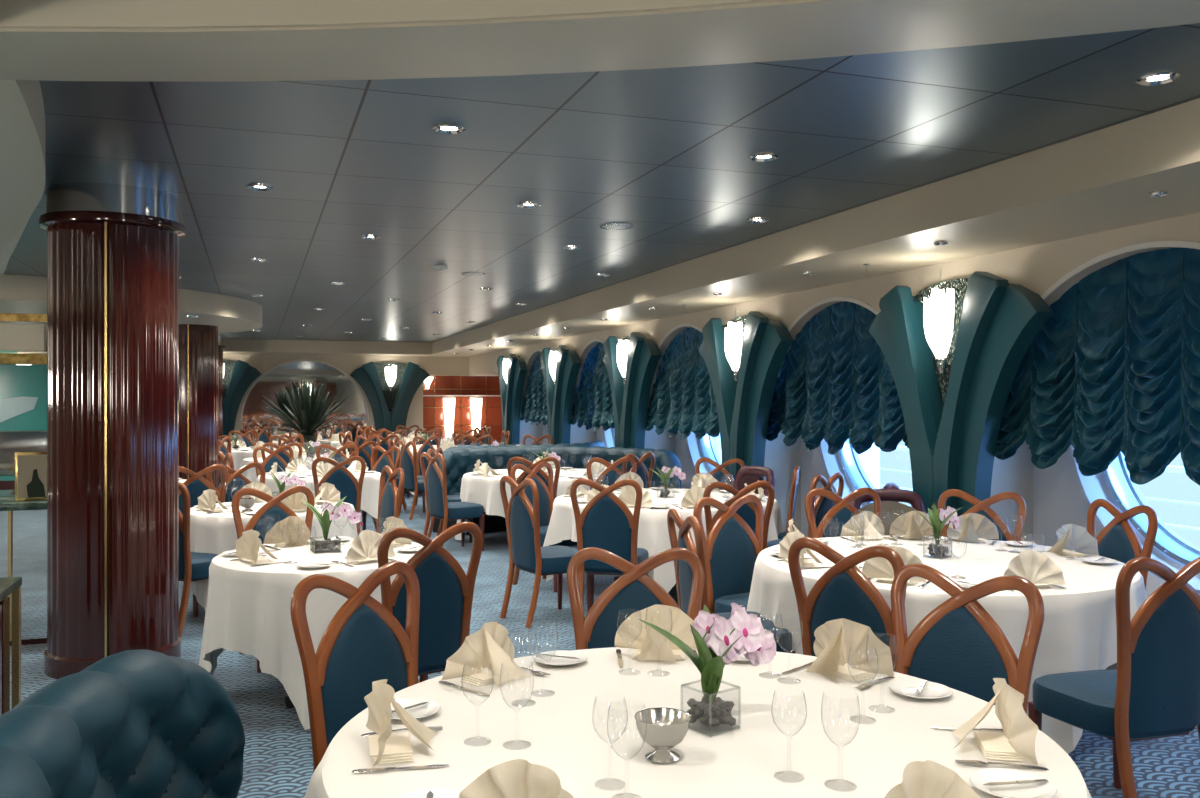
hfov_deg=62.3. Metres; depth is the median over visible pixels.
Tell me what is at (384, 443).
dining chair
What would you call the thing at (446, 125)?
recessed light
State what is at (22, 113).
wall
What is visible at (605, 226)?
grille
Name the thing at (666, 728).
bowl
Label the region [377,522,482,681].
dining chair
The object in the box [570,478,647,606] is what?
dining chair
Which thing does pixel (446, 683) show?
table knife
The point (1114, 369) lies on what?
curtain
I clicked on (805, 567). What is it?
table knife
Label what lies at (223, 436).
dining chair
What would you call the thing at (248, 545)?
folded napkin
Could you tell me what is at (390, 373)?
wall sconce
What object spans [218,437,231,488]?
dining chair
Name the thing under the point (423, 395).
ledge
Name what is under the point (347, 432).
dining chair
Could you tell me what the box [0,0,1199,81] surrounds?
ceiling beam
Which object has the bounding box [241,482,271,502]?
folded napkin
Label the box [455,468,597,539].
tablecloth
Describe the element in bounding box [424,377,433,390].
wall sconce
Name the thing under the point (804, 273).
recessed light
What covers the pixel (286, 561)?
table knife
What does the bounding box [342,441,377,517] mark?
dining chair
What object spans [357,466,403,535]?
dining chair
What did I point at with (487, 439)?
dining chair
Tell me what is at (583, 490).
folded napkin
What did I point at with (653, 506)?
bread plate
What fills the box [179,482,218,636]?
dining chair
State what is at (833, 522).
dining chair
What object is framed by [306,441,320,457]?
vase
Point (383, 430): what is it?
dining chair
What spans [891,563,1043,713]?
dining chair
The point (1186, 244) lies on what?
trim
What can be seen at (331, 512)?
flower arrangement
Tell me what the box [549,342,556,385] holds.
wall sconce
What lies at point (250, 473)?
tablecloth
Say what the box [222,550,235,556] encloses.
bread plate
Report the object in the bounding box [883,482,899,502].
tub chair
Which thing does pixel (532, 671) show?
fork
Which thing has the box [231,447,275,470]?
tablecloth
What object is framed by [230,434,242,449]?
vase
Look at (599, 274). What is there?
recessed light
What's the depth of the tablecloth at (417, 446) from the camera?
16.84 m
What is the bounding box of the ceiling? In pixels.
[3,23,1199,342]
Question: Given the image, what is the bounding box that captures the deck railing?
[880,446,1199,530]
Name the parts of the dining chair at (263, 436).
bent frame, panel, bent frame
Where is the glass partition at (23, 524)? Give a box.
[0,490,46,645]
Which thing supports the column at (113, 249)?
on the floor
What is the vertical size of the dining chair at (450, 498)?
1.045 m
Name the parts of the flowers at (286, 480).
orchid flower, orchid flower, orchid flower, orchid flower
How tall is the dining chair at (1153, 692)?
1.045 m
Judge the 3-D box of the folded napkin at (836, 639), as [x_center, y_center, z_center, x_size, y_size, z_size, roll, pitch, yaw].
[0.720,0.755,3.009,0.175,0.166,0.290,0,0,-39]
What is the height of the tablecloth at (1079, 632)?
0.736 m
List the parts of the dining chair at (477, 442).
bent frame, bent frame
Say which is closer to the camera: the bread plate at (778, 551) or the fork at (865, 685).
the fork at (865, 685)
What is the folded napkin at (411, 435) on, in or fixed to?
on the tablecloth
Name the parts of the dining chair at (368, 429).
bent frame, bent frame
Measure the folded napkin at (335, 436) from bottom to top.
0.151 m
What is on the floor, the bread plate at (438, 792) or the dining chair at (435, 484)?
the dining chair at (435, 484)
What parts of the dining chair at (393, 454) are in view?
bent frame, bent frame, panel, seat, leg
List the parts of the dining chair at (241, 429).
bent frame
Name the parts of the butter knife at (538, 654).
handle, blade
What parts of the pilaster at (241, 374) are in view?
glass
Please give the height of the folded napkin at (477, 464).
0.151 m
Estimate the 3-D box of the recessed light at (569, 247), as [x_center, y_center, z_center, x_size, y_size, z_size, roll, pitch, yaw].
[-0.218,-1.228,8.014,0.153,0.028,0.153,0,0,-19]
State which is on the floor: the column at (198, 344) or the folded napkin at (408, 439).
the column at (198, 344)
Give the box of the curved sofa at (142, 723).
[0,649,244,797]
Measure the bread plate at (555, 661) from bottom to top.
0.017 m
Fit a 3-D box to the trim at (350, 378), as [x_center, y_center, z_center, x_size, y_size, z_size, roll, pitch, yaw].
[-6.396,-0.191,21.590,2.684,1.342,0.015,0,0,-19]
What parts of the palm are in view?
crown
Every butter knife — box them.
[392,702,427,713]
[426,791,433,797]
[537,653,579,658]
[915,680,926,694]
[983,779,1048,785]
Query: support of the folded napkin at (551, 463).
on the tablecloth at (485, 491)
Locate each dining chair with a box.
[179,465,228,513]
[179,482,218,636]
[206,462,265,501]
[217,451,233,483]
[218,435,229,448]
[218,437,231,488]
[228,430,258,446]
[231,485,314,672]
[240,428,253,442]
[253,426,271,447]
[253,445,293,477]
[261,442,301,463]
[269,435,303,450]
[278,433,302,445]
[289,429,317,440]
[290,561,419,772]
[312,456,365,532]
[316,444,358,467]
[318,425,332,439]
[339,431,351,443]
[339,433,352,454]
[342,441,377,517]
[354,435,379,462]
[356,427,369,445]
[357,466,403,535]
[362,446,400,529]
[366,428,387,446]
[370,434,408,496]
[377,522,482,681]
[379,429,406,445]
[388,438,424,512]
[396,425,419,437]
[396,440,430,519]
[399,437,406,509]
[412,436,439,505]
[414,428,441,444]
[420,452,484,550]
[427,447,479,541]
[453,429,477,444]
[454,433,482,445]
[461,434,493,445]
[473,427,485,443]
[483,426,491,444]
[500,430,509,444]
[500,476,592,627]
[507,457,559,501]
[510,462,586,592]
[522,435,551,444]
[566,547,703,649]
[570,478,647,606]
[586,457,636,489]
[622,452,654,488]
[667,508,794,653]
[693,494,763,612]
[695,457,744,489]
[703,481,774,549]
[767,472,843,547]
[778,466,799,538]
[788,537,906,671]
[805,487,880,537]
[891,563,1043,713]
[938,489,1026,540]
[1028,557,1199,797]
[1087,499,1157,590]
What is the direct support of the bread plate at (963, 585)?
on the tablecloth at (1079, 632)
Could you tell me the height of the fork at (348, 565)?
0.013 m
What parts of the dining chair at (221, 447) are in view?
panel, bent frame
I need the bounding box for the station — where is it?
[0,577,21,714]
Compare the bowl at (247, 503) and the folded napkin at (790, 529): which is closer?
the folded napkin at (790, 529)
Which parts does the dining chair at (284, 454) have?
panel, bent frame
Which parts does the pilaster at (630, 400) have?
glass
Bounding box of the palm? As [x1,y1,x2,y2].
[261,376,356,454]
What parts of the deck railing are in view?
handrail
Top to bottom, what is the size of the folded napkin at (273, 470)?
0.151 m
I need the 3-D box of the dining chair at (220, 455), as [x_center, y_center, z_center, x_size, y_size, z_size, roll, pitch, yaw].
[-3.769,1.082,10.627,0.566,1.045,0.517,0,0,-36]
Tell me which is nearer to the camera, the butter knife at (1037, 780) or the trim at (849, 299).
the butter knife at (1037, 780)
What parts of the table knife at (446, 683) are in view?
handle, blade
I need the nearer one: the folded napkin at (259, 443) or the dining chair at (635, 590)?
the dining chair at (635, 590)
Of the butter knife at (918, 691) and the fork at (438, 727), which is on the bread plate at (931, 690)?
the butter knife at (918, 691)
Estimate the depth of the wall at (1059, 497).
6.77 m
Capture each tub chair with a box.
[733,466,775,495]
[850,489,926,534]
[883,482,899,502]
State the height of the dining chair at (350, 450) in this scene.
1.045 m
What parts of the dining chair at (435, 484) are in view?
bent frame, panel, bent frame, seat rail, seat, leg, leg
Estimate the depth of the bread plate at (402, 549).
5.47 m
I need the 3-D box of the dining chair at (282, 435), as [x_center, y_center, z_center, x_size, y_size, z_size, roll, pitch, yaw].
[-5.188,1.082,16.100,0.566,1.045,0.517,0,0,29]
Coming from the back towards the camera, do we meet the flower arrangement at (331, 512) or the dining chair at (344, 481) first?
the dining chair at (344, 481)
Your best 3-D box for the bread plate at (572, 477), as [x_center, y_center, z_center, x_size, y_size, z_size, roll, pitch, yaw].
[-0.263,0.831,10.498,0.172,0.017,0.172,0,0,-19]
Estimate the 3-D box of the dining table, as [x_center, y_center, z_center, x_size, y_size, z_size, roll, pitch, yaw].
[-1.486,1.226,5.391,1.130,0.748,1.130,0,0,-19]
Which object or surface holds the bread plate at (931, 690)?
on the tablecloth at (747, 758)
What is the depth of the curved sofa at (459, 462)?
12.20 m
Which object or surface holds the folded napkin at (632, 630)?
on the tablecloth at (747, 758)
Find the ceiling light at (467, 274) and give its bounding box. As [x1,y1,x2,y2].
[464,273,483,275]
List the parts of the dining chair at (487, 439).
panel, bent frame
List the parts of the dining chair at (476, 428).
bent frame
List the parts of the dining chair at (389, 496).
panel, bent frame, bent frame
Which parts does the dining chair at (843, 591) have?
panel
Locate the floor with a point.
(278, 755)
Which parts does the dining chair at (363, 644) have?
panel, bent frame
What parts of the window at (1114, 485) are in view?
frame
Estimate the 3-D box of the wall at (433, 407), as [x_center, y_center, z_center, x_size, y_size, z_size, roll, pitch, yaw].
[-3.191,0.450,22.997,2.300,2.300,0.065,0,0,-19]
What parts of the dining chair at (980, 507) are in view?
panel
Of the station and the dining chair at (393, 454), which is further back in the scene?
the dining chair at (393, 454)
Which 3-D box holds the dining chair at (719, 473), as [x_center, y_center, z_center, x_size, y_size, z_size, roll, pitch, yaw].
[1.022,1.082,9.224,0.517,1.045,0.566,0,0,30]
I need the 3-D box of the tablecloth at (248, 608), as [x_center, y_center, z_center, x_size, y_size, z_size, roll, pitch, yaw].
[-1.500,1.208,5.391,1.243,0.736,1.241,0,0,38]
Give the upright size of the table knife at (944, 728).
0.005 m
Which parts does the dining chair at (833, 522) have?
panel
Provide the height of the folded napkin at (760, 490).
0.166 m
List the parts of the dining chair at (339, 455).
panel, bent frame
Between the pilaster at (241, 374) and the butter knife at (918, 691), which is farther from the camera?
the pilaster at (241, 374)
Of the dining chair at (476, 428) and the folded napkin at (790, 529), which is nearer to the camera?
the folded napkin at (790, 529)
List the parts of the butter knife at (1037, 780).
blade, handle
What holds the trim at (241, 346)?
attached to the wall at (433, 365)
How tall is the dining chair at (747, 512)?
1.045 m
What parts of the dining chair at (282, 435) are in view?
bent frame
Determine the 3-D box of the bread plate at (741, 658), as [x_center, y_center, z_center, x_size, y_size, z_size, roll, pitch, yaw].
[0.460,0.831,3.212,0.172,0.017,0.172,0,0,-19]
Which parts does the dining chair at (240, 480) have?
bent frame, panel, bent frame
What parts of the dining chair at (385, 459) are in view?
leg, bent frame, panel, bent frame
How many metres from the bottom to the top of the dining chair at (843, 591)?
1.045 m
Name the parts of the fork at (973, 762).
handle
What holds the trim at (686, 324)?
attached to the wall at (1038, 267)
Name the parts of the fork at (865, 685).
handle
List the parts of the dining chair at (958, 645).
bent frame, panel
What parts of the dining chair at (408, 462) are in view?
bent frame, panel, bent frame, seat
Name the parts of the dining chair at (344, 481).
bent frame, panel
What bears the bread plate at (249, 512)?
on the tablecloth at (214, 533)
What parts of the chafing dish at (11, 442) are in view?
lid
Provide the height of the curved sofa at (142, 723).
0.909 m
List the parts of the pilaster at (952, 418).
glass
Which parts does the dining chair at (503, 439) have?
bent frame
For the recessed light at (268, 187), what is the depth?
5.71 m
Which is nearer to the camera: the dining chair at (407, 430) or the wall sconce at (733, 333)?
the wall sconce at (733, 333)
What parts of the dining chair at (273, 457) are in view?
panel, bent frame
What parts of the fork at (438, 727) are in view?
handle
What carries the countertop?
on the glass partition at (23, 524)
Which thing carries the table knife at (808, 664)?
on the tablecloth at (747, 758)
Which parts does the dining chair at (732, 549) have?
seat, panel, bent frame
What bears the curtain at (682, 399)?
attached to the wall at (1038, 267)
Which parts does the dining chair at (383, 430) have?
bent frame, bent frame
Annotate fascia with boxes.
[0,313,46,321]
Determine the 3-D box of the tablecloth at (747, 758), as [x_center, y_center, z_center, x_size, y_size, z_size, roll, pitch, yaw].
[0.224,1.208,2.518,1.900,0.736,1.882,0,0,-39]
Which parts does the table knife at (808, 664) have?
blade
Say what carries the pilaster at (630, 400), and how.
attached to the wall at (1038, 267)
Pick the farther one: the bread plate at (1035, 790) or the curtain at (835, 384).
the curtain at (835, 384)
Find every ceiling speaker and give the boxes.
[461,272,485,275]
[600,223,632,229]
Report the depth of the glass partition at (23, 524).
6.44 m
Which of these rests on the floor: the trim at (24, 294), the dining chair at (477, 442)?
the dining chair at (477, 442)
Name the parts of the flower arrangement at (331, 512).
orchid flower, orchid flower, orchid flower, orchid flower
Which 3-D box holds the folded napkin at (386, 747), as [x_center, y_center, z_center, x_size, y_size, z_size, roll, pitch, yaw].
[-0.470,0.755,2.370,0.175,0.166,0.290,0,0,-15]
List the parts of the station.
panel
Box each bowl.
[239,498,256,511]
[635,708,690,763]
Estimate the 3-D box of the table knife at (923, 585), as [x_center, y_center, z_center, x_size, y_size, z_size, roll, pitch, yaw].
[1.476,0.837,4.492,0.017,0.005,0.221,0,0,31]
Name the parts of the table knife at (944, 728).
blade, handle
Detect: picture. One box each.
[15,452,46,500]
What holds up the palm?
on the floor
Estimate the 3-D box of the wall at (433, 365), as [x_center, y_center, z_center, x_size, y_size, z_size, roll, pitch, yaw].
[-6.977,0.315,21.555,10.200,2.570,0.300,0,0,-19]
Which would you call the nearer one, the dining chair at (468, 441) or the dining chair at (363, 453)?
the dining chair at (363, 453)
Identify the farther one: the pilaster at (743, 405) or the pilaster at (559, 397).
the pilaster at (559, 397)
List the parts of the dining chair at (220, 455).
bent frame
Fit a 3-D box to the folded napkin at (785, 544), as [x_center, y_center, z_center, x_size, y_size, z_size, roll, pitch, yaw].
[1.040,0.755,5.037,0.175,0.166,0.290,0,0,-11]
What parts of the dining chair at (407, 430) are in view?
bent frame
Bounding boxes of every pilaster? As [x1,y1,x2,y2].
[223,360,261,442]
[350,361,429,437]
[497,354,526,444]
[540,345,580,444]
[603,332,660,448]
[699,311,793,479]
[869,271,1053,536]
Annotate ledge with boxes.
[423,395,500,395]
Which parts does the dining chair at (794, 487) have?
seat, bent frame, panel, bent frame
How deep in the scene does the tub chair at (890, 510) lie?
6.61 m
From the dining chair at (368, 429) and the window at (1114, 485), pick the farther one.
the dining chair at (368, 429)
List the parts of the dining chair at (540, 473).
panel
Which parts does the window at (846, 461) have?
sill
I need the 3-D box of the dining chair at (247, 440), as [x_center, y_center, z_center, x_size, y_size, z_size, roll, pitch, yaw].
[-6.339,1.082,17.541,0.517,1.045,0.566,0,0,-12]
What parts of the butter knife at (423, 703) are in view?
blade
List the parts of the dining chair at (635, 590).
panel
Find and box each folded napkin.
[197,489,228,512]
[231,439,245,447]
[235,529,278,564]
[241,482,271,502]
[250,441,266,449]
[257,450,269,457]
[263,516,310,547]
[269,462,287,476]
[281,492,306,512]
[285,459,308,471]
[288,446,305,455]
[288,450,302,459]
[314,483,339,503]
[316,463,333,477]
[328,434,338,441]
[344,530,394,564]
[347,461,367,471]
[364,679,436,768]
[381,516,411,547]
[401,437,411,445]
[407,432,419,438]
[440,440,453,448]
[440,622,530,686]
[441,437,453,443]
[459,759,573,797]
[473,459,489,472]
[477,463,498,476]
[533,456,554,467]
[565,476,587,496]
[583,463,604,476]
[586,484,614,502]
[615,472,643,490]
[615,604,696,661]
[619,487,651,507]
[681,486,713,508]
[691,472,718,489]
[753,480,764,500]
[779,531,822,566]
[783,519,800,538]
[805,618,893,681]
[840,511,884,539]
[862,546,925,584]
[885,760,979,797]
[890,511,933,539]
[947,513,998,542]
[952,678,1038,764]
[1003,550,1065,587]
[1047,524,1098,556]
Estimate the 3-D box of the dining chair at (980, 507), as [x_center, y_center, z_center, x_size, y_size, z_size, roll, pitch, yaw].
[2.204,1.082,5.866,0.517,1.045,0.566,0,0,33]
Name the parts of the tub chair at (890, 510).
panel, frame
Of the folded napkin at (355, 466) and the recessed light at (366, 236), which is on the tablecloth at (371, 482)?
the folded napkin at (355, 466)
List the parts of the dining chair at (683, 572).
bent frame, panel, bent frame, seat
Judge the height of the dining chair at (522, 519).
1.045 m
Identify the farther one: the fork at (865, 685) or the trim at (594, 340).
the trim at (594, 340)
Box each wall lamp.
[443,397,455,437]
[470,397,482,434]
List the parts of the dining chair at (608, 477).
panel, bent frame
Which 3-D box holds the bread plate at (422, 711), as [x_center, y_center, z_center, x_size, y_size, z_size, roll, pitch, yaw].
[-0.510,0.831,2.636,0.172,0.017,0.172,0,0,-19]
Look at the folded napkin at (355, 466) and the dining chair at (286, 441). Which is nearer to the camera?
the folded napkin at (355, 466)
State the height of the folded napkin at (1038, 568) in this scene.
0.166 m
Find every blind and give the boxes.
[520,352,547,425]
[571,342,613,431]
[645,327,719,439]
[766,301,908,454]
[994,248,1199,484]
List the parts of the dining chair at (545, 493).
bent frame, panel, bent frame, leg, seat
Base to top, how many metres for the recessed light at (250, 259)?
0.028 m
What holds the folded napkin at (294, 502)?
on the tablecloth at (214, 533)
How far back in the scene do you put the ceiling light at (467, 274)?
9.74 m
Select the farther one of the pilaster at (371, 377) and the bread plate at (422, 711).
the pilaster at (371, 377)
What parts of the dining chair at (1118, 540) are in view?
bent frame, panel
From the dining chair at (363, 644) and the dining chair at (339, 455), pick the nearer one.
the dining chair at (363, 644)
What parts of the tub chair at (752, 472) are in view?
panel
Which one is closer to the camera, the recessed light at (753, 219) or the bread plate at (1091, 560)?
the bread plate at (1091, 560)
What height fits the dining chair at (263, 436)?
1.045 m
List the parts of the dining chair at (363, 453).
bent frame, panel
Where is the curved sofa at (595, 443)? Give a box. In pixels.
[446,441,605,449]
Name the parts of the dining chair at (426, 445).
panel, bent frame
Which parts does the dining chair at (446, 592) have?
bent frame, leg, panel, seat rail, seat, bent frame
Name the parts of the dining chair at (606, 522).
leg, seat rail, panel, bent frame, seat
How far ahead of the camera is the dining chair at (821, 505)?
7.40 m
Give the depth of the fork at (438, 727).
2.49 m
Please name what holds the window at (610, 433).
in the wall at (1038, 267)
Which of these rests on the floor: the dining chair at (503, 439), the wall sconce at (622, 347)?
the dining chair at (503, 439)
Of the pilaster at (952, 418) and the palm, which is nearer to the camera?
the pilaster at (952, 418)
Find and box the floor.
[10,485,1199,797]
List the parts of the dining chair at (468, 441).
bent frame, bent frame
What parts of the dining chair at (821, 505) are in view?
seat, bent frame, panel, bent frame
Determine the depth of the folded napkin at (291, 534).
5.65 m
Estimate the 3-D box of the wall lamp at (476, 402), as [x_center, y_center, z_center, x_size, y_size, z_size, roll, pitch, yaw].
[-2.865,0.430,22.976,0.310,0.960,0.310,0,0,-19]
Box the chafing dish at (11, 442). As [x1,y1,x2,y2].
[0,431,46,475]
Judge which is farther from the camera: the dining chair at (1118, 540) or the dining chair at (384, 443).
the dining chair at (384, 443)
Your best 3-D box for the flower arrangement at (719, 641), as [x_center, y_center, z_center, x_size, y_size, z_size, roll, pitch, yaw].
[0.296,0.689,2.544,0.364,0.301,0.206,0,0,-10]
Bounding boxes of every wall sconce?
[385,365,396,390]
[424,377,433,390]
[503,358,508,383]
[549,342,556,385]
[617,340,628,384]
[724,308,742,380]
[923,269,954,372]
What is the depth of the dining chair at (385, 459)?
11.76 m
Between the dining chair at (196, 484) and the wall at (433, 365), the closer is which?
the dining chair at (196, 484)
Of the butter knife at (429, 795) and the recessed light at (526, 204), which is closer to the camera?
the butter knife at (429, 795)
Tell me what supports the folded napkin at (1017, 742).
on the tablecloth at (747, 758)
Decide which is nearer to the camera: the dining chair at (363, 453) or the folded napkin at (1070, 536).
the folded napkin at (1070, 536)
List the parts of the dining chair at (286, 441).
bent frame, bent frame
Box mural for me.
[0,353,46,489]
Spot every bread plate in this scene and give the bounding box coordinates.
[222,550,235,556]
[243,511,256,514]
[296,561,331,568]
[322,537,351,542]
[391,699,440,720]
[395,788,459,797]
[396,546,422,552]
[533,650,586,666]
[568,476,582,478]
[650,487,663,489]
[652,505,671,508]
[735,655,749,661]
[769,550,779,556]
[889,680,952,699]
[954,580,980,588]
[970,769,1056,797]
[1003,541,1035,546]
[1081,557,1117,564]
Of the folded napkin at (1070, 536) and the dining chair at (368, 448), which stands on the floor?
the dining chair at (368, 448)
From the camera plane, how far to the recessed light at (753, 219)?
6.75 m
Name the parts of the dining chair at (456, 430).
bent frame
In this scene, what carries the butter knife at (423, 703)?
on the bread plate at (422, 711)
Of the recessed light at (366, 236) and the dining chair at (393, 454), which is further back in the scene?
the dining chair at (393, 454)
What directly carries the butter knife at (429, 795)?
on the bread plate at (438, 792)
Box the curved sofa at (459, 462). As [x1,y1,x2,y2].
[431,446,681,534]
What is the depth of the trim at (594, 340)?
14.46 m
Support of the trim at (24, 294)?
attached to the ceiling
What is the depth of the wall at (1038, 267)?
7.61 m
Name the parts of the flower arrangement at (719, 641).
orchid flower, flower stem, orchid flower, orchid flower, orchid flower, orchid flower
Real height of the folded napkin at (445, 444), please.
0.151 m
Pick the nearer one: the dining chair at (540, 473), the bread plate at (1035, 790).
the bread plate at (1035, 790)
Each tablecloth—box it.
[190,500,356,611]
[199,539,443,729]
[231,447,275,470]
[240,455,348,481]
[257,470,380,518]
[269,440,342,453]
[304,647,1091,797]
[400,445,444,494]
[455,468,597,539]
[543,489,783,592]
[747,535,1146,753]
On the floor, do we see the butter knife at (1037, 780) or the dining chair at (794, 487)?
the dining chair at (794, 487)
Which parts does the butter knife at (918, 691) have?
blade, handle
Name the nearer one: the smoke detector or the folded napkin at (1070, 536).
the folded napkin at (1070, 536)
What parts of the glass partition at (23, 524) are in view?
brass trim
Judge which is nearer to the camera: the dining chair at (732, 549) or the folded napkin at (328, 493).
the dining chair at (732, 549)
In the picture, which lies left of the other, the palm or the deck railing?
the palm
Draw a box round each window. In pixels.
[604,428,614,447]
[687,432,721,473]
[821,438,911,507]
[1071,445,1199,592]
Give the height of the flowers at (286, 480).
0.284 m
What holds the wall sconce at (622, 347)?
attached to the pilaster at (630, 400)
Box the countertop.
[0,490,46,510]
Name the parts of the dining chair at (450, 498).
bent frame, panel, bent frame, seat, leg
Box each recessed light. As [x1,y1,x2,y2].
[246,183,273,190]
[249,258,266,261]
[250,294,263,296]
[330,282,344,284]
[361,234,380,239]
[432,122,465,133]
[479,287,492,289]
[516,201,540,207]
[564,245,581,249]
[596,273,610,276]
[747,217,768,222]
[749,152,778,161]
[802,272,812,274]
[934,241,947,244]
[1135,69,1180,85]
[1148,190,1168,196]
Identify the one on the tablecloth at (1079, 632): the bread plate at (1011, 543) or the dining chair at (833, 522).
the bread plate at (1011, 543)
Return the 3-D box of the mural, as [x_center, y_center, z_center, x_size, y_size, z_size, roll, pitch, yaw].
[-8.689,0.390,11.693,4.480,2.420,0.200,0,0,-19]
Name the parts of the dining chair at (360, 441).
bent frame, panel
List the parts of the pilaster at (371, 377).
glass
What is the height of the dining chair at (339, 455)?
1.045 m
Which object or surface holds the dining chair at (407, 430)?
on the floor
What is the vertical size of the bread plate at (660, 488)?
0.017 m
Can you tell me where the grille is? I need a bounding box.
[602,224,630,228]
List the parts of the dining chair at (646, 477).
panel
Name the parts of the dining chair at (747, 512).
panel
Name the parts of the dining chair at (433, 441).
panel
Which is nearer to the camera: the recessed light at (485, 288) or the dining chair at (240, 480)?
the dining chair at (240, 480)
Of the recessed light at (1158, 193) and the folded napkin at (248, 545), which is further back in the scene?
the folded napkin at (248, 545)
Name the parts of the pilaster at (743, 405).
glass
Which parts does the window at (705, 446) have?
sill, frame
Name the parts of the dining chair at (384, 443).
bent frame, panel, bent frame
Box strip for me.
[0,351,16,352]
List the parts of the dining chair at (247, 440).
panel, bent frame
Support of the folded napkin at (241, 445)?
on the tablecloth at (238, 456)
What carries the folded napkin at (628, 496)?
on the tablecloth at (653, 534)
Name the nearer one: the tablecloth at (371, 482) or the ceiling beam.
the ceiling beam
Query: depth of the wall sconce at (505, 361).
18.47 m
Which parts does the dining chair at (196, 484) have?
panel, bent frame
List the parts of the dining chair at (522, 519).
bent frame, panel, bent frame, seat rail, seat, leg, leg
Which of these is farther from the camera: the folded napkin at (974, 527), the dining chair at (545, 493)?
the dining chair at (545, 493)
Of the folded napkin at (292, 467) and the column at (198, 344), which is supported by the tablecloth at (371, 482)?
the folded napkin at (292, 467)
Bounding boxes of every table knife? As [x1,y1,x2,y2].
[250,561,291,566]
[351,764,450,773]
[439,681,489,696]
[616,649,623,667]
[781,661,813,673]
[801,567,830,568]
[919,581,929,587]
[931,727,1003,732]
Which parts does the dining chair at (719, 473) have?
panel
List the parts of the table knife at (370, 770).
handle, blade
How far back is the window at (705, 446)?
12.20 m
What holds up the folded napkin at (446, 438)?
on the tablecloth at (417, 446)
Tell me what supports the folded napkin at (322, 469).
on the tablecloth at (371, 482)
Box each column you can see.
[39,183,185,678]
[179,324,217,489]
[218,337,224,440]
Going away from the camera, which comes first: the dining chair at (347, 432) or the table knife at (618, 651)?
the table knife at (618, 651)
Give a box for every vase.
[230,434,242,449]
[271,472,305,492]
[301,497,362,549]
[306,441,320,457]
[317,452,335,462]
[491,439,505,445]
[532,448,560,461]
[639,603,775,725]
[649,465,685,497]
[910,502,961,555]
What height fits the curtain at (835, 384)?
1.306 m
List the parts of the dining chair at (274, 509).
leg, panel, bent frame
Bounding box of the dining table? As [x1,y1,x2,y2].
[285,696,293,707]
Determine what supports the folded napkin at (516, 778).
on the tablecloth at (747, 758)
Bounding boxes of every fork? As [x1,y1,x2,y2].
[330,560,352,566]
[361,726,442,736]
[521,667,550,675]
[855,676,894,688]
[955,760,1048,770]
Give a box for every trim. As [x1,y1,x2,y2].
[0,274,261,333]
[0,323,46,351]
[223,339,431,355]
[241,359,368,421]
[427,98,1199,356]
[526,349,541,365]
[579,339,604,357]
[658,323,701,348]
[788,297,879,332]
[1041,241,1199,299]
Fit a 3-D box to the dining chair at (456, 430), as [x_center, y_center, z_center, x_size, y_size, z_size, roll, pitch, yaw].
[-2.594,1.082,18.248,0.517,1.045,0.566,0,0,23]
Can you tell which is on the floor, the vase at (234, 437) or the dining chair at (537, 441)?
the dining chair at (537, 441)
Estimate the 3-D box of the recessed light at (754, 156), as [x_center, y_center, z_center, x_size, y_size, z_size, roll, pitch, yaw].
[0.828,-1.228,5.011,0.153,0.028,0.153,0,0,-19]
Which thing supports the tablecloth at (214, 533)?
on the dining table
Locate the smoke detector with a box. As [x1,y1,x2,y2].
[433,265,446,271]
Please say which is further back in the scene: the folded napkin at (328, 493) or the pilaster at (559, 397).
the pilaster at (559, 397)
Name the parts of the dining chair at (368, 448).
bent frame, panel, bent frame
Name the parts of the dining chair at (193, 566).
bent frame, panel, bent frame, leg, seat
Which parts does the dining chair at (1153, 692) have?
leg, seat, leg, seat rail, bent frame, bent frame, panel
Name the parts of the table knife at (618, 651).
handle, blade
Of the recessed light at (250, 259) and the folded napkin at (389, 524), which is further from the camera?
the recessed light at (250, 259)
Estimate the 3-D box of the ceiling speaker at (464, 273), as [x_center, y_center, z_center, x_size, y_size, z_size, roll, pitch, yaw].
[-1.240,-1.226,9.734,0.240,0.008,0.240,0,0,-19]
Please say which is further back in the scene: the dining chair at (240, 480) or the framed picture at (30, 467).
the dining chair at (240, 480)
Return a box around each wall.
[0,80,44,275]
[17,352,468,437]
[423,375,501,444]
[469,212,1199,541]
[543,423,1199,597]
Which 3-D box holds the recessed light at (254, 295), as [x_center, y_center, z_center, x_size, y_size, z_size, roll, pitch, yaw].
[-4.053,-1.228,11.730,0.153,0.028,0.153,0,0,-19]

